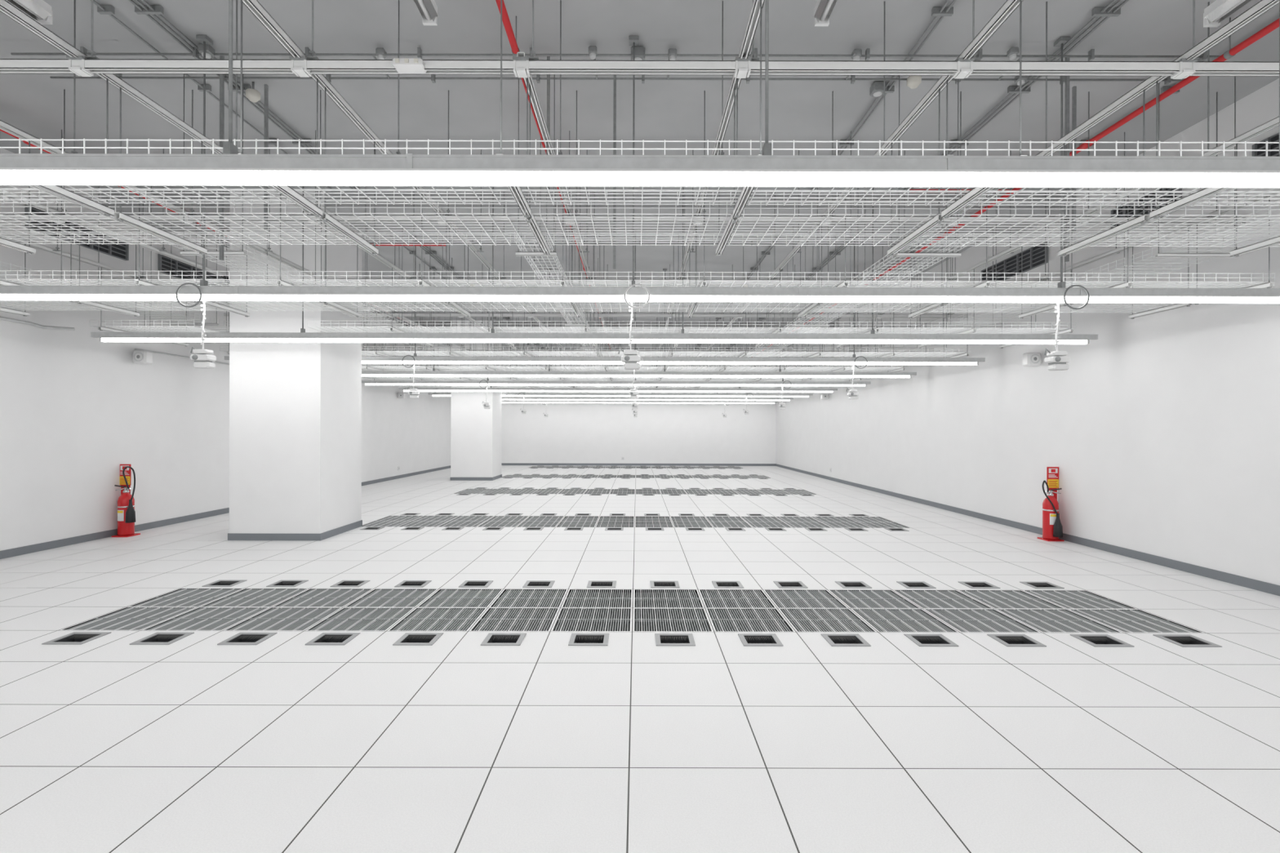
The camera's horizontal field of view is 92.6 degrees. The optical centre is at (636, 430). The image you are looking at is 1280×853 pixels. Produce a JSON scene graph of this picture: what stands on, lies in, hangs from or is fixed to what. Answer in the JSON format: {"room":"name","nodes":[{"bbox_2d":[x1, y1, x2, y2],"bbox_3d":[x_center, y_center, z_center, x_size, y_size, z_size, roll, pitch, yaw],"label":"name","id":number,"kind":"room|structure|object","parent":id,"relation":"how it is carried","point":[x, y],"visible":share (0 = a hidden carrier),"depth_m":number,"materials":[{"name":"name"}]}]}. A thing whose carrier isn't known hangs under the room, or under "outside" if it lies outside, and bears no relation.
{"room":"server room","nodes":[
{"label":"server room","id":0,"kind":"room"},
{"bbox_2d":[0,147,451,584],"bbox_3d":[-7.279,-0.647,10.735,0.239,5.110,29.730,0,0,0],"label":"wall","id":1,"kind":"structure","parent":0,"point":[76,407],"depth_m":8.41,"materials":[{"name":"paint"}]},
{"bbox_2d":[0,316,229,364],"bbox_3d":[-7.043,-1.166,5.000,0.310,0.250,12.000,0,0,0],"label":"conduit","id":2,"kind":"object","parent":1,"relation":"attached to","point":[1,317],"visible":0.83,"depth_m":7.39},
{"bbox_2d":[132,350,152,364],"bbox_3d":[-7.085,-1.041,8.745,0.225,0.190,0.161,0,0,0],"label":"security camera","id":3,"kind":"object","parent":1,"relation":"attached to","point":[139,357],"visible":1,"depth_m":8.69,"materials":[{"name":"white plastic"}]},
{"bbox_2d":[0,465,450,559],"bbox_3d":[-7.197,1.413,10.735,0.012,0.092,29.330,0,0,0],"label":"baseboard","id":4,"kind":"structure","parent":1,"relation":"attached to","point":[81,539],"depth_m":8.40,"materials":[{"name":"grey plastic"}]},
{"bbox_2d":[102,193,1063,233],"bbox_3d":[-0.703,-3.082,8.725,12.980,0.210,1.010,0,0,0],"label":"cable tray","id":5,"kind":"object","parent":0,"point":[628,211],"depth_m":8.28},
{"bbox_2d":[391,320,834,333],"bbox_3d":[-0.703,-3.082,18.405,12.980,0.210,1.010,0,0,0],"label":"ceiling beam","id":6,"kind":"structure","parent":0,"point":[446,323],"depth_m":17.90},
{"bbox_2d":[501,353,776,475],"bbox_3d":[-0.709,-0.632,25.500,12.980,5.110,0.200,0,0,0],"label":"wall","id":7,"kind":"structure","parent":0,"point":[571,433],"depth_m":25.40,"materials":[{"name":"paint"}]},
{"bbox_2d":[501,462,775,466],"bbox_3d":[-0.713,1.427,25.394,12.956,0.092,0.012,0,0,0],"label":"baseboard","id":8,"kind":"structure","parent":7,"relation":"attached to","point":[502,464],"depth_m":25.39,"materials":[{"name":"grey plastic"}]},
{"bbox_2d":[0,0,1279,353],"bbox_3d":[-0.703,-3.287,10.735,13.380,0.200,29.730,0,0,0],"label":"ceiling","id":9,"kind":"structure","parent":0,"point":[799,110],"depth_m":5.77,"materials":[{"name":"concrete"}]},
{"bbox_2d":[7,0,52,24],"bbox_3d":[-3.024,-2.632,2.820,0.080,1.111,0.620,0,0,0],"label":"lamp","id":10,"kind":"object","parent":9,"relation":"hanging from","point":[41,11],"visible":0.94,"depth_m":3.07,"materials":[{"name":"white plastic"}]},
{"bbox_2d":[200,253,208,285],"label":"rod","id":11,"kind":"object","parent":9,"relation":"hanging from","point":[202,282],"depth_m":4.96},
{"bbox_2d":[195,35,213,59],"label":"rod","id":12,"kind":"object","parent":9,"relation":"hanging from","point":[203,39],"depth_m":4.96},
{"bbox_2d":[203,73,205,136],"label":"rod","id":13,"kind":"object","parent":9,"relation":"hanging from","point":[204,74],"depth_m":4.97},
{"bbox_2d":[203,186,205,247],"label":"rod","id":14,"kind":"object","parent":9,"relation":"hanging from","point":[204,194],"depth_m":4.97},
{"bbox_2d":[0,128,420,328],"bbox_3d":[-6.141,-3.039,12.100,0.070,0.311,26.200,0,0,0],"label":"pipe","id":15,"kind":"object","parent":9,"relation":"hanging from","point":[24,141],"visible":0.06,"depth_m":6.37,"materials":[{"name":"red"}]},
{"bbox_2d":[370,189,1009,245],"bbox_3d":[-0.744,-2.907,8.711,10.832,0.038,0.745,0,0,13],"label":"pipe","id":16,"kind":"object","parent":15,"relation":"attached to","point":[909,189],"visible":0.12,"depth_m":9.58,"materials":[{"name":"red"}]},
{"bbox_2d":[222,0,237,154],"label":"rod","id":17,"kind":"object","parent":9,"relation":"hanging from","point":[232,148],"depth_m":2.59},
{"bbox_2d":[245,81,261,102],"bbox_3d":[-3.513,-3.103,5.600,0.120,0.171,0.120,0,0,0],"label":"smoke detector","id":18,"kind":"object","parent":9,"relation":"attached to","point":[254,95],"visible":1,"depth_m":5.57,"materials":[{"name":"white plastic"}]},
{"bbox_2d":[302,222,303,280],"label":"rod","id":19,"kind":"object","parent":9,"relation":"hanging from","point":[303,222],"depth_m":7.33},
{"bbox_2d":[414,232,416,279],"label":"rod","id":20,"kind":"object","parent":9,"relation":"hanging from","point":[415,233],"depth_m":9.71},
{"bbox_2d":[413,0,437,25],"bbox_3d":[-1.054,-2.628,2.820,0.080,1.111,0.620,0,0,0],"label":"lamp","id":21,"kind":"object","parent":9,"relation":"hanging from","point":[428,9],"visible":1,"depth_m":3.07,"materials":[{"name":"white plastic"}]},
{"bbox_2d":[487,303,494,333],"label":"rod","id":22,"kind":"object","parent":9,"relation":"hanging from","point":[492,330],"depth_m":7.34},
{"bbox_2d":[90,332,1097,344],"bbox_3d":[-0.507,-1.106,7.340,12.060,0.118,0.054,0,0,0],"label":"linear pendant light","id":23,"kind":"object","parent":22,"relation":"hanging from","point":[307,337],"visible":1,"depth_m":7.32,"materials":[{"name":"white"}]},
{"bbox_2d":[492,222,493,285],"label":"rod","id":24,"kind":"object","parent":9,"relation":"hanging from","point":[492,223],"depth_m":7.33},
{"bbox_2d":[495,0,613,356],"bbox_3d":[-0.927,-3.028,12.100,0.070,0.311,26.200,0,0,0],"label":"pipe","id":25,"kind":"object","parent":9,"relation":"hanging from","point":[505,20],"visible":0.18,"depth_m":4.56,"materials":[{"name":"red"}]},
{"bbox_2d":[10,0,1220,350],"bbox_3d":[-0.094,-3.133,12.150,10.198,0.095,26.300,0,0,0],"label":"conduit","id":26,"kind":"object","parent":9,"relation":"attached to","point":[147,9],"visible":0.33,"depth_m":5.41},
{"bbox_2d":[198,43,214,58],"bbox_3d":[-3.553,-3.130,5.050,0.090,0.088,0.090,0,0,0],"label":"junction box","id":27,"kind":"object","parent":26,"relation":"attached to","point":[210,51],"visible":0.84,"depth_m":5.02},
{"bbox_2d":[375,47,386,59],"bbox_3d":[-2.123,-3.123,5.080,0.070,0.080,0.070,0,0,0],"label":"junction box","id":28,"kind":"object","parent":26,"relation":"on","point":[380,52],"visible":0.85,"depth_m":5.05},
{"bbox_2d":[588,45,597,58],"bbox_3d":[-0.363,-3.119,5.050,0.070,0.080,0.070,0,0,0],"label":"junction box","id":29,"kind":"object","parent":26,"relation":"attached to","point":[593,51],"visible":1,"depth_m":5.02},
{"bbox_2d":[631,46,644,60],"bbox_3d":[0.007,-3.126,5.100,0.110,0.096,0.110,0,0,0],"label":"junction box","id":30,"kind":"object","parent":26,"relation":"attached to","point":[639,51],"visible":0.54,"depth_m":5.04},
{"bbox_2d":[667,48,676,60],"bbox_3d":[0.297,-3.117,5.080,0.070,0.080,0.070,0,0,0],"label":"junction box","id":31,"kind":"object","parent":26,"relation":"on","point":[672,53],"visible":0.91,"depth_m":5.05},
{"bbox_2d":[851,48,862,60],"bbox_3d":[1.827,-3.114,5.080,0.070,0.080,0.070,0,0,0],"label":"junction box","id":32,"kind":"object","parent":26,"relation":"on","point":[856,53],"visible":0.86,"depth_m":5.05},
{"bbox_2d":[870,81,885,97],"bbox_3d":[2.207,-3.121,5.600,0.110,0.096,0.110,0,0,0],"label":"junction box","id":33,"kind":"object","parent":26,"relation":"attached to","point":[877,89],"visible":0.98,"depth_m":5.55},
{"bbox_2d":[1006,46,1018,60],"bbox_3d":[3.107,-3.111,5.050,0.070,0.080,0.070,0,0,0],"label":"junction box","id":34,"kind":"object","parent":26,"relation":"attached to","point":[1011,53],"visible":1,"depth_m":5.03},
{"bbox_2d":[1014,75,1027,85],"bbox_3d":[3.407,-3.112,5.420,0.080,0.084,0.080,0,0,0],"label":"junction box","id":35,"kind":"object","parent":26,"relation":"on","point":[1024,78],"visible":0.65,"depth_m":5.39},
{"bbox_2d":[632,75,634,155],"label":"rod","id":36,"kind":"object","parent":9,"relation":"hanging from","point":[633,75],"depth_m":4.96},
{"bbox_2d":[0,153,1279,187],"bbox_3d":[-0.507,-1.106,2.600,12.060,0.118,0.054,0,0,0],"label":"linear pendant light","id":37,"kind":"object","parent":36,"relation":"hanging from","point":[109,169],"visible":1,"depth_m":2.58,"materials":[{"name":"white"}]},
{"bbox_2d":[628,35,639,60],"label":"rod","id":38,"kind":"object","parent":9,"relation":"hanging from","point":[633,41],"depth_m":4.96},
{"bbox_2d":[631,186,635,286],"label":"rod","id":39,"kind":"object","parent":9,"relation":"hanging from","point":[633,282],"depth_m":4.96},
{"bbox_2d":[223,355,985,364],"bbox_3d":[-0.507,-1.106,9.710,12.060,0.118,0.054,0,0,0],"label":"linear pendant light","id":40,"kind":"object","parent":39,"relation":"hanging from","point":[365,360],"visible":0.74,"depth_m":9.69,"materials":[{"name":"white"}]},
{"bbox_2d":[401,355,419,398],"bbox_3d":[-3.596,-0.849,9.736,0.236,0.681,0.148,0,0,0],"label":"power socket","id":41,"kind":"object","parent":40,"relation":"hanging from","point":[414,393],"visible":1,"depth_m":9.71,"materials":[{"name":"white plastic"}]},
{"bbox_2d":[626,356,643,399],"bbox_3d":[-0.023,-0.840,9.736,0.261,0.681,0.148,0,0,0],"label":"power socket","id":42,"kind":"object","parent":40,"relation":"hanging from","point":[633,393],"visible":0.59,"depth_m":9.71,"materials":[{"name":"white plastic"}]},
{"bbox_2d":[846,355,867,399],"bbox_3d":[3.497,-0.832,9.736,0.301,0.681,0.148,0,0,0],"label":"power socket","id":43,"kind":"object","parent":40,"relation":"hanging from","point":[851,395],"visible":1,"depth_m":9.71,"materials":[{"name":"white plastic"}]},
{"bbox_2d":[361,380,871,386],"bbox_3d":[-0.507,-1.106,14.450,12.060,0.118,0.054,0,0,0],"label":"linear pendant light","id":44,"kind":"object","parent":39,"relation":"hanging from","point":[596,383],"visible":0.94,"depth_m":14.43,"materials":[{"name":"white"}]},
{"bbox_2d":[479,379,490,408],"bbox_3d":[-3.596,-0.849,14.476,0.236,0.681,0.148,0,0,0],"label":"power socket","id":45,"kind":"object","parent":44,"relation":"hanging from","point":[486,406],"visible":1,"depth_m":14.46,"materials":[{"name":"white plastic"}]},
{"bbox_2d":[630,380,641,408],"bbox_3d":[-0.023,-0.840,14.476,0.261,0.681,0.148,0,0,0],"label":"power socket","id":46,"kind":"object","parent":44,"relation":"hanging from","point":[634,405],"visible":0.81,"depth_m":14.46,"materials":[{"name":"white plastic"}]},
{"bbox_2d":[777,380,791,409],"bbox_3d":[3.497,-0.832,14.476,0.301,0.681,0.148,0,0,0],"label":"power socket","id":47,"kind":"object","parent":44,"relation":"hanging from","point":[782,406],"visible":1,"depth_m":14.46,"materials":[{"name":"white plastic"}]},
{"bbox_2d":[399,387,837,392],"bbox_3d":[-0.507,-1.106,16.820,12.060,0.118,0.054,0,0,0],"label":"linear pendant light","id":48,"kind":"object","parent":39,"relation":"hanging from","point":[405,389],"visible":1,"depth_m":16.80,"materials":[{"name":"white"}]},
{"bbox_2d":[428,392,813,397],"bbox_3d":[-0.507,-1.106,19.190,12.060,0.118,0.054,0,0,0],"label":"linear pendant light","id":49,"kind":"object","parent":39,"relation":"hanging from","point":[433,394],"visible":0.91,"depth_m":19.16,"materials":[{"name":"white"}]},
{"bbox_2d":[361,370,916,377],"bbox_3d":[-0.507,-1.106,12.080,12.060,0.118,0.054,0,0,0],"label":"linear pendant light","id":50,"kind":"object","parent":39,"relation":"hanging from","point":[364,373],"visible":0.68,"depth_m":12.06,"materials":[{"name":"white"}]},
{"bbox_2d":[0,285,1279,303],"bbox_3d":[-0.507,-1.106,4.970,12.060,0.118,0.054,0,0,0],"label":"linear pendant light","id":51,"kind":"object","parent":39,"relation":"hanging from","point":[152,293],"visible":1,"depth_m":4.95,"materials":[{"name":"white"}]},
{"bbox_2d":[175,282,216,368],"bbox_3d":[-3.596,-0.849,4.996,0.236,0.681,0.148,0,0,0],"label":"security camera","id":52,"kind":"object","parent":51,"relation":"hanging from","point":[202,359],"visible":0.97,"depth_m":4.98,"materials":[{"name":"white plastic"}]},
{"bbox_2d":[617,283,649,369],"bbox_3d":[-0.023,-0.840,4.996,0.261,0.681,0.148,0,0,0],"label":"power socket","id":53,"kind":"object","parent":51,"relation":"hanging from","point":[631,359],"visible":0.94,"depth_m":4.97,"materials":[{"name":"white plastic"}]},
{"bbox_2d":[1063,284,1089,309],"label":"ring","id":54,"kind":"object","parent":51,"relation":"hanging from","point":[1088,295],"depth_m":4.92,"materials":[{"name":"white plastic"}]},
{"bbox_2d":[502,400,777,404],"bbox_3d":[-0.507,-1.106,23.930,12.060,0.118,0.054,0,0,0],"label":"linear pendant light","id":55,"kind":"object","parent":39,"relation":"hanging from","point":[503,401],"visible":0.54,"depth_m":23.90,"materials":[{"name":"white"}]},
{"bbox_2d":[502,396,793,400],"bbox_3d":[-0.507,-1.106,21.560,12.060,0.118,0.054,0,0,0],"label":"linear pendant light","id":56,"kind":"object","parent":39,"relation":"hanging from","point":[609,398],"visible":0.7,"depth_m":21.54,"materials":[{"name":"white"}]},
{"bbox_2d":[219,55,1076,269],"bbox_3d":[0.255,-2.289,5.375,7.524,1.730,0.474,0,0,0],"label":"channel","id":57,"kind":"object","parent":9,"relation":"hanging from","point":[221,57],"visible":0.45,"depth_m":5.16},
{"bbox_2d":[22,0,1279,397],"bbox_3d":[-0.656,-2.201,12.330,12.245,1.962,22.830,0,0,0],"label":"rods","id":58,"kind":"object","parent":9,"relation":"hanging from","point":[91,51],"visible":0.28,"depth_m":5.19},
{"bbox_2d":[0,0,1279,379],"bbox_3d":[-0.706,-1.991,11.800,12.780,0.102,26.600,0,0,0],"label":"grid","id":59,"kind":"object","parent":58,"relation":"hanging from","point":[1185,65],"visible":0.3,"depth_m":3.35,"materials":[{"name":"white metal"}]},
{"bbox_2d":[392,57,426,72],"bbox_3d":[-1.226,-1.968,3.295,0.160,0.035,0.090,0,0,0],"label":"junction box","id":60,"kind":"object","parent":59,"relation":"attached to","point":[401,64],"visible":0.98,"depth_m":3.27,"materials":[{"name":"white plastic"}]},
{"bbox_2d":[0,153,1279,397],"bbox_3d":[-0.702,-1.385,13.057,12.189,0.314,20.515,0,0,0],"label":"struts","id":61,"kind":"object","parent":58,"relation":"attached to","point":[286,190],"visible":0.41,"depth_m":4.19,"materials":[{"name":"white metal"}]},
{"bbox_2d":[88,320,227,332],"bbox_3d":[-6.147,-1.329,7.900,1.304,0.083,0.613,0,0,0],"label":"cable tray","id":62,"kind":"object","parent":61,"relation":"on","point":[193,329],"visible":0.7,"depth_m":7.80,"materials":[{"name":"silver metal"}]},
{"bbox_2d":[0,260,449,386],"bbox_3d":[-6.446,-1.594,13.750,0.613,0.083,22.104,0,0,0],"label":"cable tray","id":63,"kind":"object","parent":61,"relation":"on","point":[50,277],"visible":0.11,"depth_m":8.13,"materials":[{"name":"silver metal"}]},
{"bbox_2d":[159,231,528,379],"bbox_3d":[-3.671,-1.588,14.900,0.463,0.083,19.804,0,0,0],"label":"cable tray","id":64,"kind":"object","parent":61,"relation":"on","point":[218,256],"visible":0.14,"depth_m":6.10,"materials":[{"name":"silver metal"}]},
{"bbox_2d":[411,385,450,387],"bbox_3d":[-6.147,-1.329,18.140,1.304,0.083,0.613,0,0,0],"label":"cable tray","id":65,"kind":"object","parent":61,"relation":"on","point":[420,386],"visible":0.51,"depth_m":18.14,"materials":[{"name":"silver metal"}]},
{"bbox_2d":[514,231,613,379],"bbox_3d":[-0.871,-1.582,14.900,0.263,0.083,19.804,0,0,0],"label":"cable tray","id":66,"kind":"object","parent":61,"relation":"on","point":[524,247],"visible":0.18,"depth_m":6.00,"materials":[{"name":"silver metal"}]},
{"bbox_2d":[0,300,1176,313],"bbox_3d":[-0.672,-1.316,6.290,12.254,0.083,0.613,0,0,0],"label":"cable tray","id":67,"kind":"object","parent":61,"relation":"on","point":[369,308],"visible":0.57,"depth_m":6.39,"materials":[{"name":"silver metal"}]},
{"bbox_2d":[219,346,971,357],"bbox_3d":[-0.672,-1.316,10.270,12.254,0.083,0.613,0,0,0],"label":"cable tray","id":68,"kind":"object","parent":61,"relation":"on","point":[404,353],"visible":0.76,"depth_m":10.17,"materials":[{"name":"silver metal"}]},
{"bbox_2d":[361,376,858,379],"bbox_3d":[-0.672,-1.316,15.010,12.254,0.083,0.613,0,0,0],"label":"cable tray","id":69,"kind":"object","parent":61,"relation":"on","point":[369,377],"visible":0.4,"depth_m":15.01,"materials":[{"name":"silver metal"}]},
{"bbox_2d":[373,378,848,381],"bbox_3d":[-0.672,-1.316,15.770,12.254,0.083,0.613,0,0,0],"label":"cable tray","id":70,"kind":"object","parent":61,"relation":"on","point":[542,380],"visible":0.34,"depth_m":15.67,"materials":[{"name":"silver metal"}]},
{"bbox_2d":[442,391,791,393],"bbox_3d":[-0.672,-1.316,20.510,12.254,0.083,0.613,0,0,0],"label":"cable tray","id":71,"kind":"object","parent":61,"relation":"on","point":[442,392],"visible":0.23,"depth_m":20.66,"materials":[{"name":"silver metal"}]},
{"bbox_2d":[361,366,889,372],"bbox_3d":[-0.672,-1.316,13.400,12.254,0.083,0.613,0,0,0],"label":"cable tray","id":72,"kind":"object","parent":61,"relation":"on","point":[389,369],"visible":0.28,"depth_m":13.20,"materials":[{"name":"silver metal"}]},
{"bbox_2d":[361,364,906,370],"bbox_3d":[-0.672,-1.316,12.640,12.254,0.083,0.613,0,0,0],"label":"cable tray","id":73,"kind":"object","parent":61,"relation":"on","point":[500,367],"visible":0.76,"depth_m":12.59,"materials":[{"name":"silver metal"}]},
{"bbox_2d":[0,270,1275,288],"bbox_3d":[-0.672,-1.316,5.530,12.254,0.083,0.613,0,0,0],"label":"cable tray","id":74,"kind":"object","parent":61,"relation":"on","point":[1249,283],"visible":0.48,"depth_m":5.28,"materials":[{"name":"silver metal"}]},
{"bbox_2d":[363,352,913,357],"bbox_3d":[-0.672,-1.316,11.030,12.254,0.083,0.613,0,0,0],"label":"cable tray","id":75,"kind":"object","parent":61,"relation":"on","point":[620,353],"visible":0.06,"depth_m":10.73,"materials":[{"name":"silver metal"}]},
{"bbox_2d":[0,200,1279,247],"bbox_3d":[-0.672,-1.316,3.920,12.254,0.083,0.613,0,0,0],"label":"cable tray","id":76,"kind":"object","parent":61,"relation":"on","point":[94,233],"visible":0.87,"depth_m":3.87,"materials":[{"name":"silver metal"}]},
{"bbox_2d":[0,137,1279,206],"bbox_3d":[-0.672,-1.316,3.160,12.254,0.083,0.613,0,0,0],"label":"cable tray","id":77,"kind":"object","parent":61,"relation":"on","point":[20,140],"visible":0.62,"depth_m":3.31,"materials":[{"name":"silver metal"}]},
{"bbox_2d":[497,386,820,388],"bbox_3d":[0.678,-1.313,18.140,9.554,0.083,0.613,0,0,0],"label":"cable tray","id":78,"kind":"object","parent":61,"relation":"on","point":[728,387],"visible":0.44,"depth_m":18.11,"materials":[{"name":"silver metal"}]},
{"bbox_2d":[373,330,1002,344],"bbox_3d":[0.678,-1.313,8.660,9.554,0.083,0.613,0,0,0],"label":"cable tray","id":79,"kind":"object","parent":61,"relation":"on","point":[421,331],"visible":0.08,"depth_m":8.36,"materials":[{"name":"silver metal"}]},
{"bbox_2d":[306,320,1075,333],"bbox_3d":[0.678,-1.313,7.900,9.554,0.083,0.613,0,0,0],"label":"cable tray","id":80,"kind":"object","parent":61,"relation":"on","point":[571,329],"visible":0.73,"depth_m":7.75,"materials":[{"name":"silver metal"}]},
{"bbox_2d":[728,232,974,370],"bbox_3d":[2.529,-1.574,14.900,0.463,0.083,19.804,0,0,0],"label":"cable tray","id":81,"kind":"object","parent":61,"relation":"on","point":[954,248],"visible":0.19,"depth_m":6.09,"materials":[{"name":"silver metal"}]},
{"bbox_2d":[756,204,1279,388],"bbox_3d":[4.854,-1.569,13.750,0.613,0.083,22.104,0,0,0],"label":"cable tray","id":82,"kind":"object","parent":61,"relation":"on","point":[1255,216],"visible":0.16,"depth_m":5.80,"materials":[{"name":"silver metal"}]},
{"bbox_2d":[761,0,771,155],"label":"rod","id":83,"kind":"object","parent":9,"relation":"hanging from","point":[766,148],"depth_m":2.59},
{"bbox_2d":[813,0,837,26],"bbox_3d":[0.946,-2.623,2.820,0.080,1.111,0.620,0,0,0],"label":"lamp","id":84,"kind":"object","parent":9,"relation":"hanging from","point":[823,9],"visible":1,"depth_m":3.07,"materials":[{"name":"white plastic"}]},
{"bbox_2d":[871,223,873,284],"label":"rod","id":85,"kind":"object","parent":9,"relation":"hanging from","point":[873,224],"depth_m":7.33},
{"bbox_2d":[906,75,921,88],"bbox_3d":[2.427,-3.090,5.350,0.120,0.171,0.120,0,0,0],"label":"smoke detector","id":86,"kind":"object","parent":9,"relation":"attached to","point":[913,81],"visible":0.91,"depth_m":5.32,"materials":[{"name":"white plastic"}]},
{"bbox_2d":[751,17,1279,357],"bbox_3d":[4.560,-3.015,12.100,0.070,0.311,26.200,0,0,0],"label":"pipe","id":87,"kind":"object","parent":9,"relation":"hanging from","point":[1233,51],"visible":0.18,"depth_m":5.34,"materials":[{"name":"red"}]},
{"bbox_2d":[1057,255,1065,288],"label":"rod","id":88,"kind":"object","parent":9,"relation":"hanging from","point":[1062,284],"depth_m":4.96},
{"bbox_2d":[1060,75,1062,137],"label":"rod","id":89,"kind":"object","parent":9,"relation":"hanging from","point":[1061,93],"depth_m":4.97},
{"bbox_2d":[1060,187,1062,249],"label":"rod","id":90,"kind":"object","parent":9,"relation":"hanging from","point":[1061,196],"depth_m":4.96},
{"bbox_2d":[1053,36,1070,61],"label":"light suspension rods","id":91,"kind":"object","parent":9,"relation":"hanging from","point":[1061,41],"depth_m":4.96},
{"bbox_2d":[1203,0,1251,26],"bbox_3d":[2.936,-2.619,2.820,0.080,1.111,0.620,0,0,0],"label":"lamp","id":92,"kind":"object","parent":9,"relation":"hanging from","point":[1218,11],"visible":1,"depth_m":3.06,"materials":[{"name":"white plastic"}]},
{"bbox_2d":[0,465,1279,852],"bbox_3d":[-0.713,1.474,10.735,12.980,0.001,29.330,0,0,0],"label":"floor","id":93,"kind":"structure","parent":0,"point":[839,788],"depth_m":3.22,"materials":[{"name":"grey tile"}]},
{"bbox_2d":[111,464,140,537],"bbox_3d":[-7.013,0.967,8.392,0.414,0.985,0.316,0,0,0],"label":"fire extinguisher","id":94,"kind":"object","parent":93,"relation":"on","point":[126,501],"visible":1,"depth_m":8.35,"materials":[{"name":"red"}]},
{"bbox_2d":[227,189,362,540],"bbox_3d":[-4.803,-0.866,8.725,1.234,4.660,1.234,0,0,0],"label":"column","id":95,"kind":"structure","parent":93,"relation":"on","point":[295,407],"depth_m":8.12,"materials":[{"name":"paint"}]},
{"bbox_2d":[450,320,502,480],"bbox_3d":[-4.803,-0.866,18.405,1.234,4.660,1.234,0,0,0],"label":"column","id":96,"kind":"structure","parent":93,"relation":"on","point":[476,431],"depth_m":17.80,"materials":[{"name":"paint"}]},
{"bbox_2d":[41,579,1222,656],"bbox_3d":[-0.033,1.512,5.070,8.070,0.086,1.780,0,0,0],"label":"cable grommet","id":97,"kind":"object","parent":93,"relation":"in","point":[75,637],"visible":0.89,"depth_m":4.39,"materials":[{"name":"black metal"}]},
{"bbox_2d":[60,588,1205,636],"bbox_3d":[-0.033,1.492,5.070,8.393,0.035,1.195,0,0,0],"label":"floor vent","id":98,"kind":"object","parent":93,"relation":"in","point":[886,611],"visible":0.92,"depth_m":4.98,"materials":[{"name":"metal"}]},
{"bbox_2d":[360,513,909,535],"bbox_3d":[-0.033,1.512,9.870,8.070,0.086,1.780,0,0,0],"label":"cable grommet","id":99,"kind":"object","parent":93,"relation":"in","point":[622,515],"visible":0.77,"depth_m":9.19,"materials":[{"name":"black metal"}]},
{"bbox_2d":[453,488,816,494],"bbox_3d":[-0.033,1.492,14.670,8.393,0.035,1.195,0,0,0],"label":"floor vent","id":100,"kind":"object","parent":93,"relation":"in","point":[669,491],"visible":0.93,"depth_m":14.67,"materials":[{"name":"metal"}]},
{"bbox_2d":[456,487,814,497],"bbox_3d":[-0.033,1.512,14.670,8.070,0.086,1.780,0,0,0],"label":"cable grommet","id":101,"kind":"object","parent":93,"relation":"in","point":[526,488],"visible":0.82,"depth_m":13.99,"materials":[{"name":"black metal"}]},
{"bbox_2d":[502,475,769,479],"bbox_3d":[-0.033,1.492,19.470,8.393,0.035,1.195,0,0,0],"label":"floor vent","id":102,"kind":"object","parent":93,"relation":"in","point":[507,476],"visible":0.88,"depth_m":19.49,"materials":[{"name":"metal"}]},
{"bbox_2d":[503,474,768,481],"bbox_3d":[-0.033,1.512,19.470,8.070,0.086,1.780,0,0,0],"label":"cable grommet","id":103,"kind":"object","parent":93,"relation":"in","point":[513,474],"visible":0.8,"depth_m":20.12,"materials":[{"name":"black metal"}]},
{"bbox_2d":[530,465,741,469],"bbox_3d":[-0.033,1.512,24.270,8.070,0.086,1.780,0,0,0],"label":"cable grommet","id":104,"kind":"object","parent":93,"relation":"in","point":[538,465],"visible":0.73,"depth_m":24.92,"materials":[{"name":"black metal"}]},
{"bbox_2d":[362,515,910,530],"bbox_3d":[-0.033,1.492,9.870,8.393,0.035,1.195,0,0,0],"label":"floor vent","id":105,"kind":"object","parent":93,"relation":"in","point":[833,522],"visible":0.91,"depth_m":9.83,"materials":[{"name":"metal"}]},
{"bbox_2d":[530,466,742,468],"bbox_3d":[-0.033,1.492,24.270,8.393,0.035,1.195,0,0,0],"label":"floor vent","id":106,"kind":"object","parent":93,"relation":"in","point":[572,467],"visible":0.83,"depth_m":24.29,"materials":[{"name":"metal"}]},
{"bbox_2d":[1037,466,1064,541],"bbox_3d":[5.601,0.995,8.264,0.277,0.985,0.342,0,0,19],"label":"fire extinguisher","id":107,"kind":"object","parent":93,"relation":"on","point":[1052,529],"visible":1,"depth_m":8.22,"materials":[{"name":"red"}]},
{"bbox_2d":[0,475,1279,852],"bbox_3d":[-0.714,1.898,10.735,12.960,0.050,29.310,0,0,0],"label":"subfloor","id":108,"kind":"structure","parent":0,"point":[625,517],"depth_m":7.11,"materials":[{"name":"grey"}]},
{"bbox_2d":[775,78,1279,630],"bbox_3d":[5.862,-0.617,10.735,0.239,5.110,29.730,0,0,0],"label":"wall","id":109,"kind":"structure","parent":0,"point":[1161,431],"depth_m":7.45,"materials":[{"name":"paint"}]},
{"bbox_2d":[775,463,1279,595],"bbox_3d":[5.771,1.442,10.735,0.012,0.092,29.330,0,0,0],"label":"baseboard","id":110,"kind":"structure","parent":109,"relation":"attached to","point":[1262,586],"depth_m":7.46,"materials":[{"name":"grey plastic"}]},
{"bbox_2d":[1022,352,1041,366],"bbox_3d":[5.670,-1.012,8.745,0.225,0.190,0.161,0,0,0],"label":"security camera","id":111,"kind":"object","parent":109,"relation":"attached to","point":[1029,359],"visible":1,"depth_m":8.68,"materials":[{"name":"white plastic"}]},
{"bbox_2d":[1044,302,1070,370],"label":"security camera","id":112,"kind":"object","parent":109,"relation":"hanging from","point":[1056,360],"depth_m":4.98,"materials":[{"name":"white plastic"}]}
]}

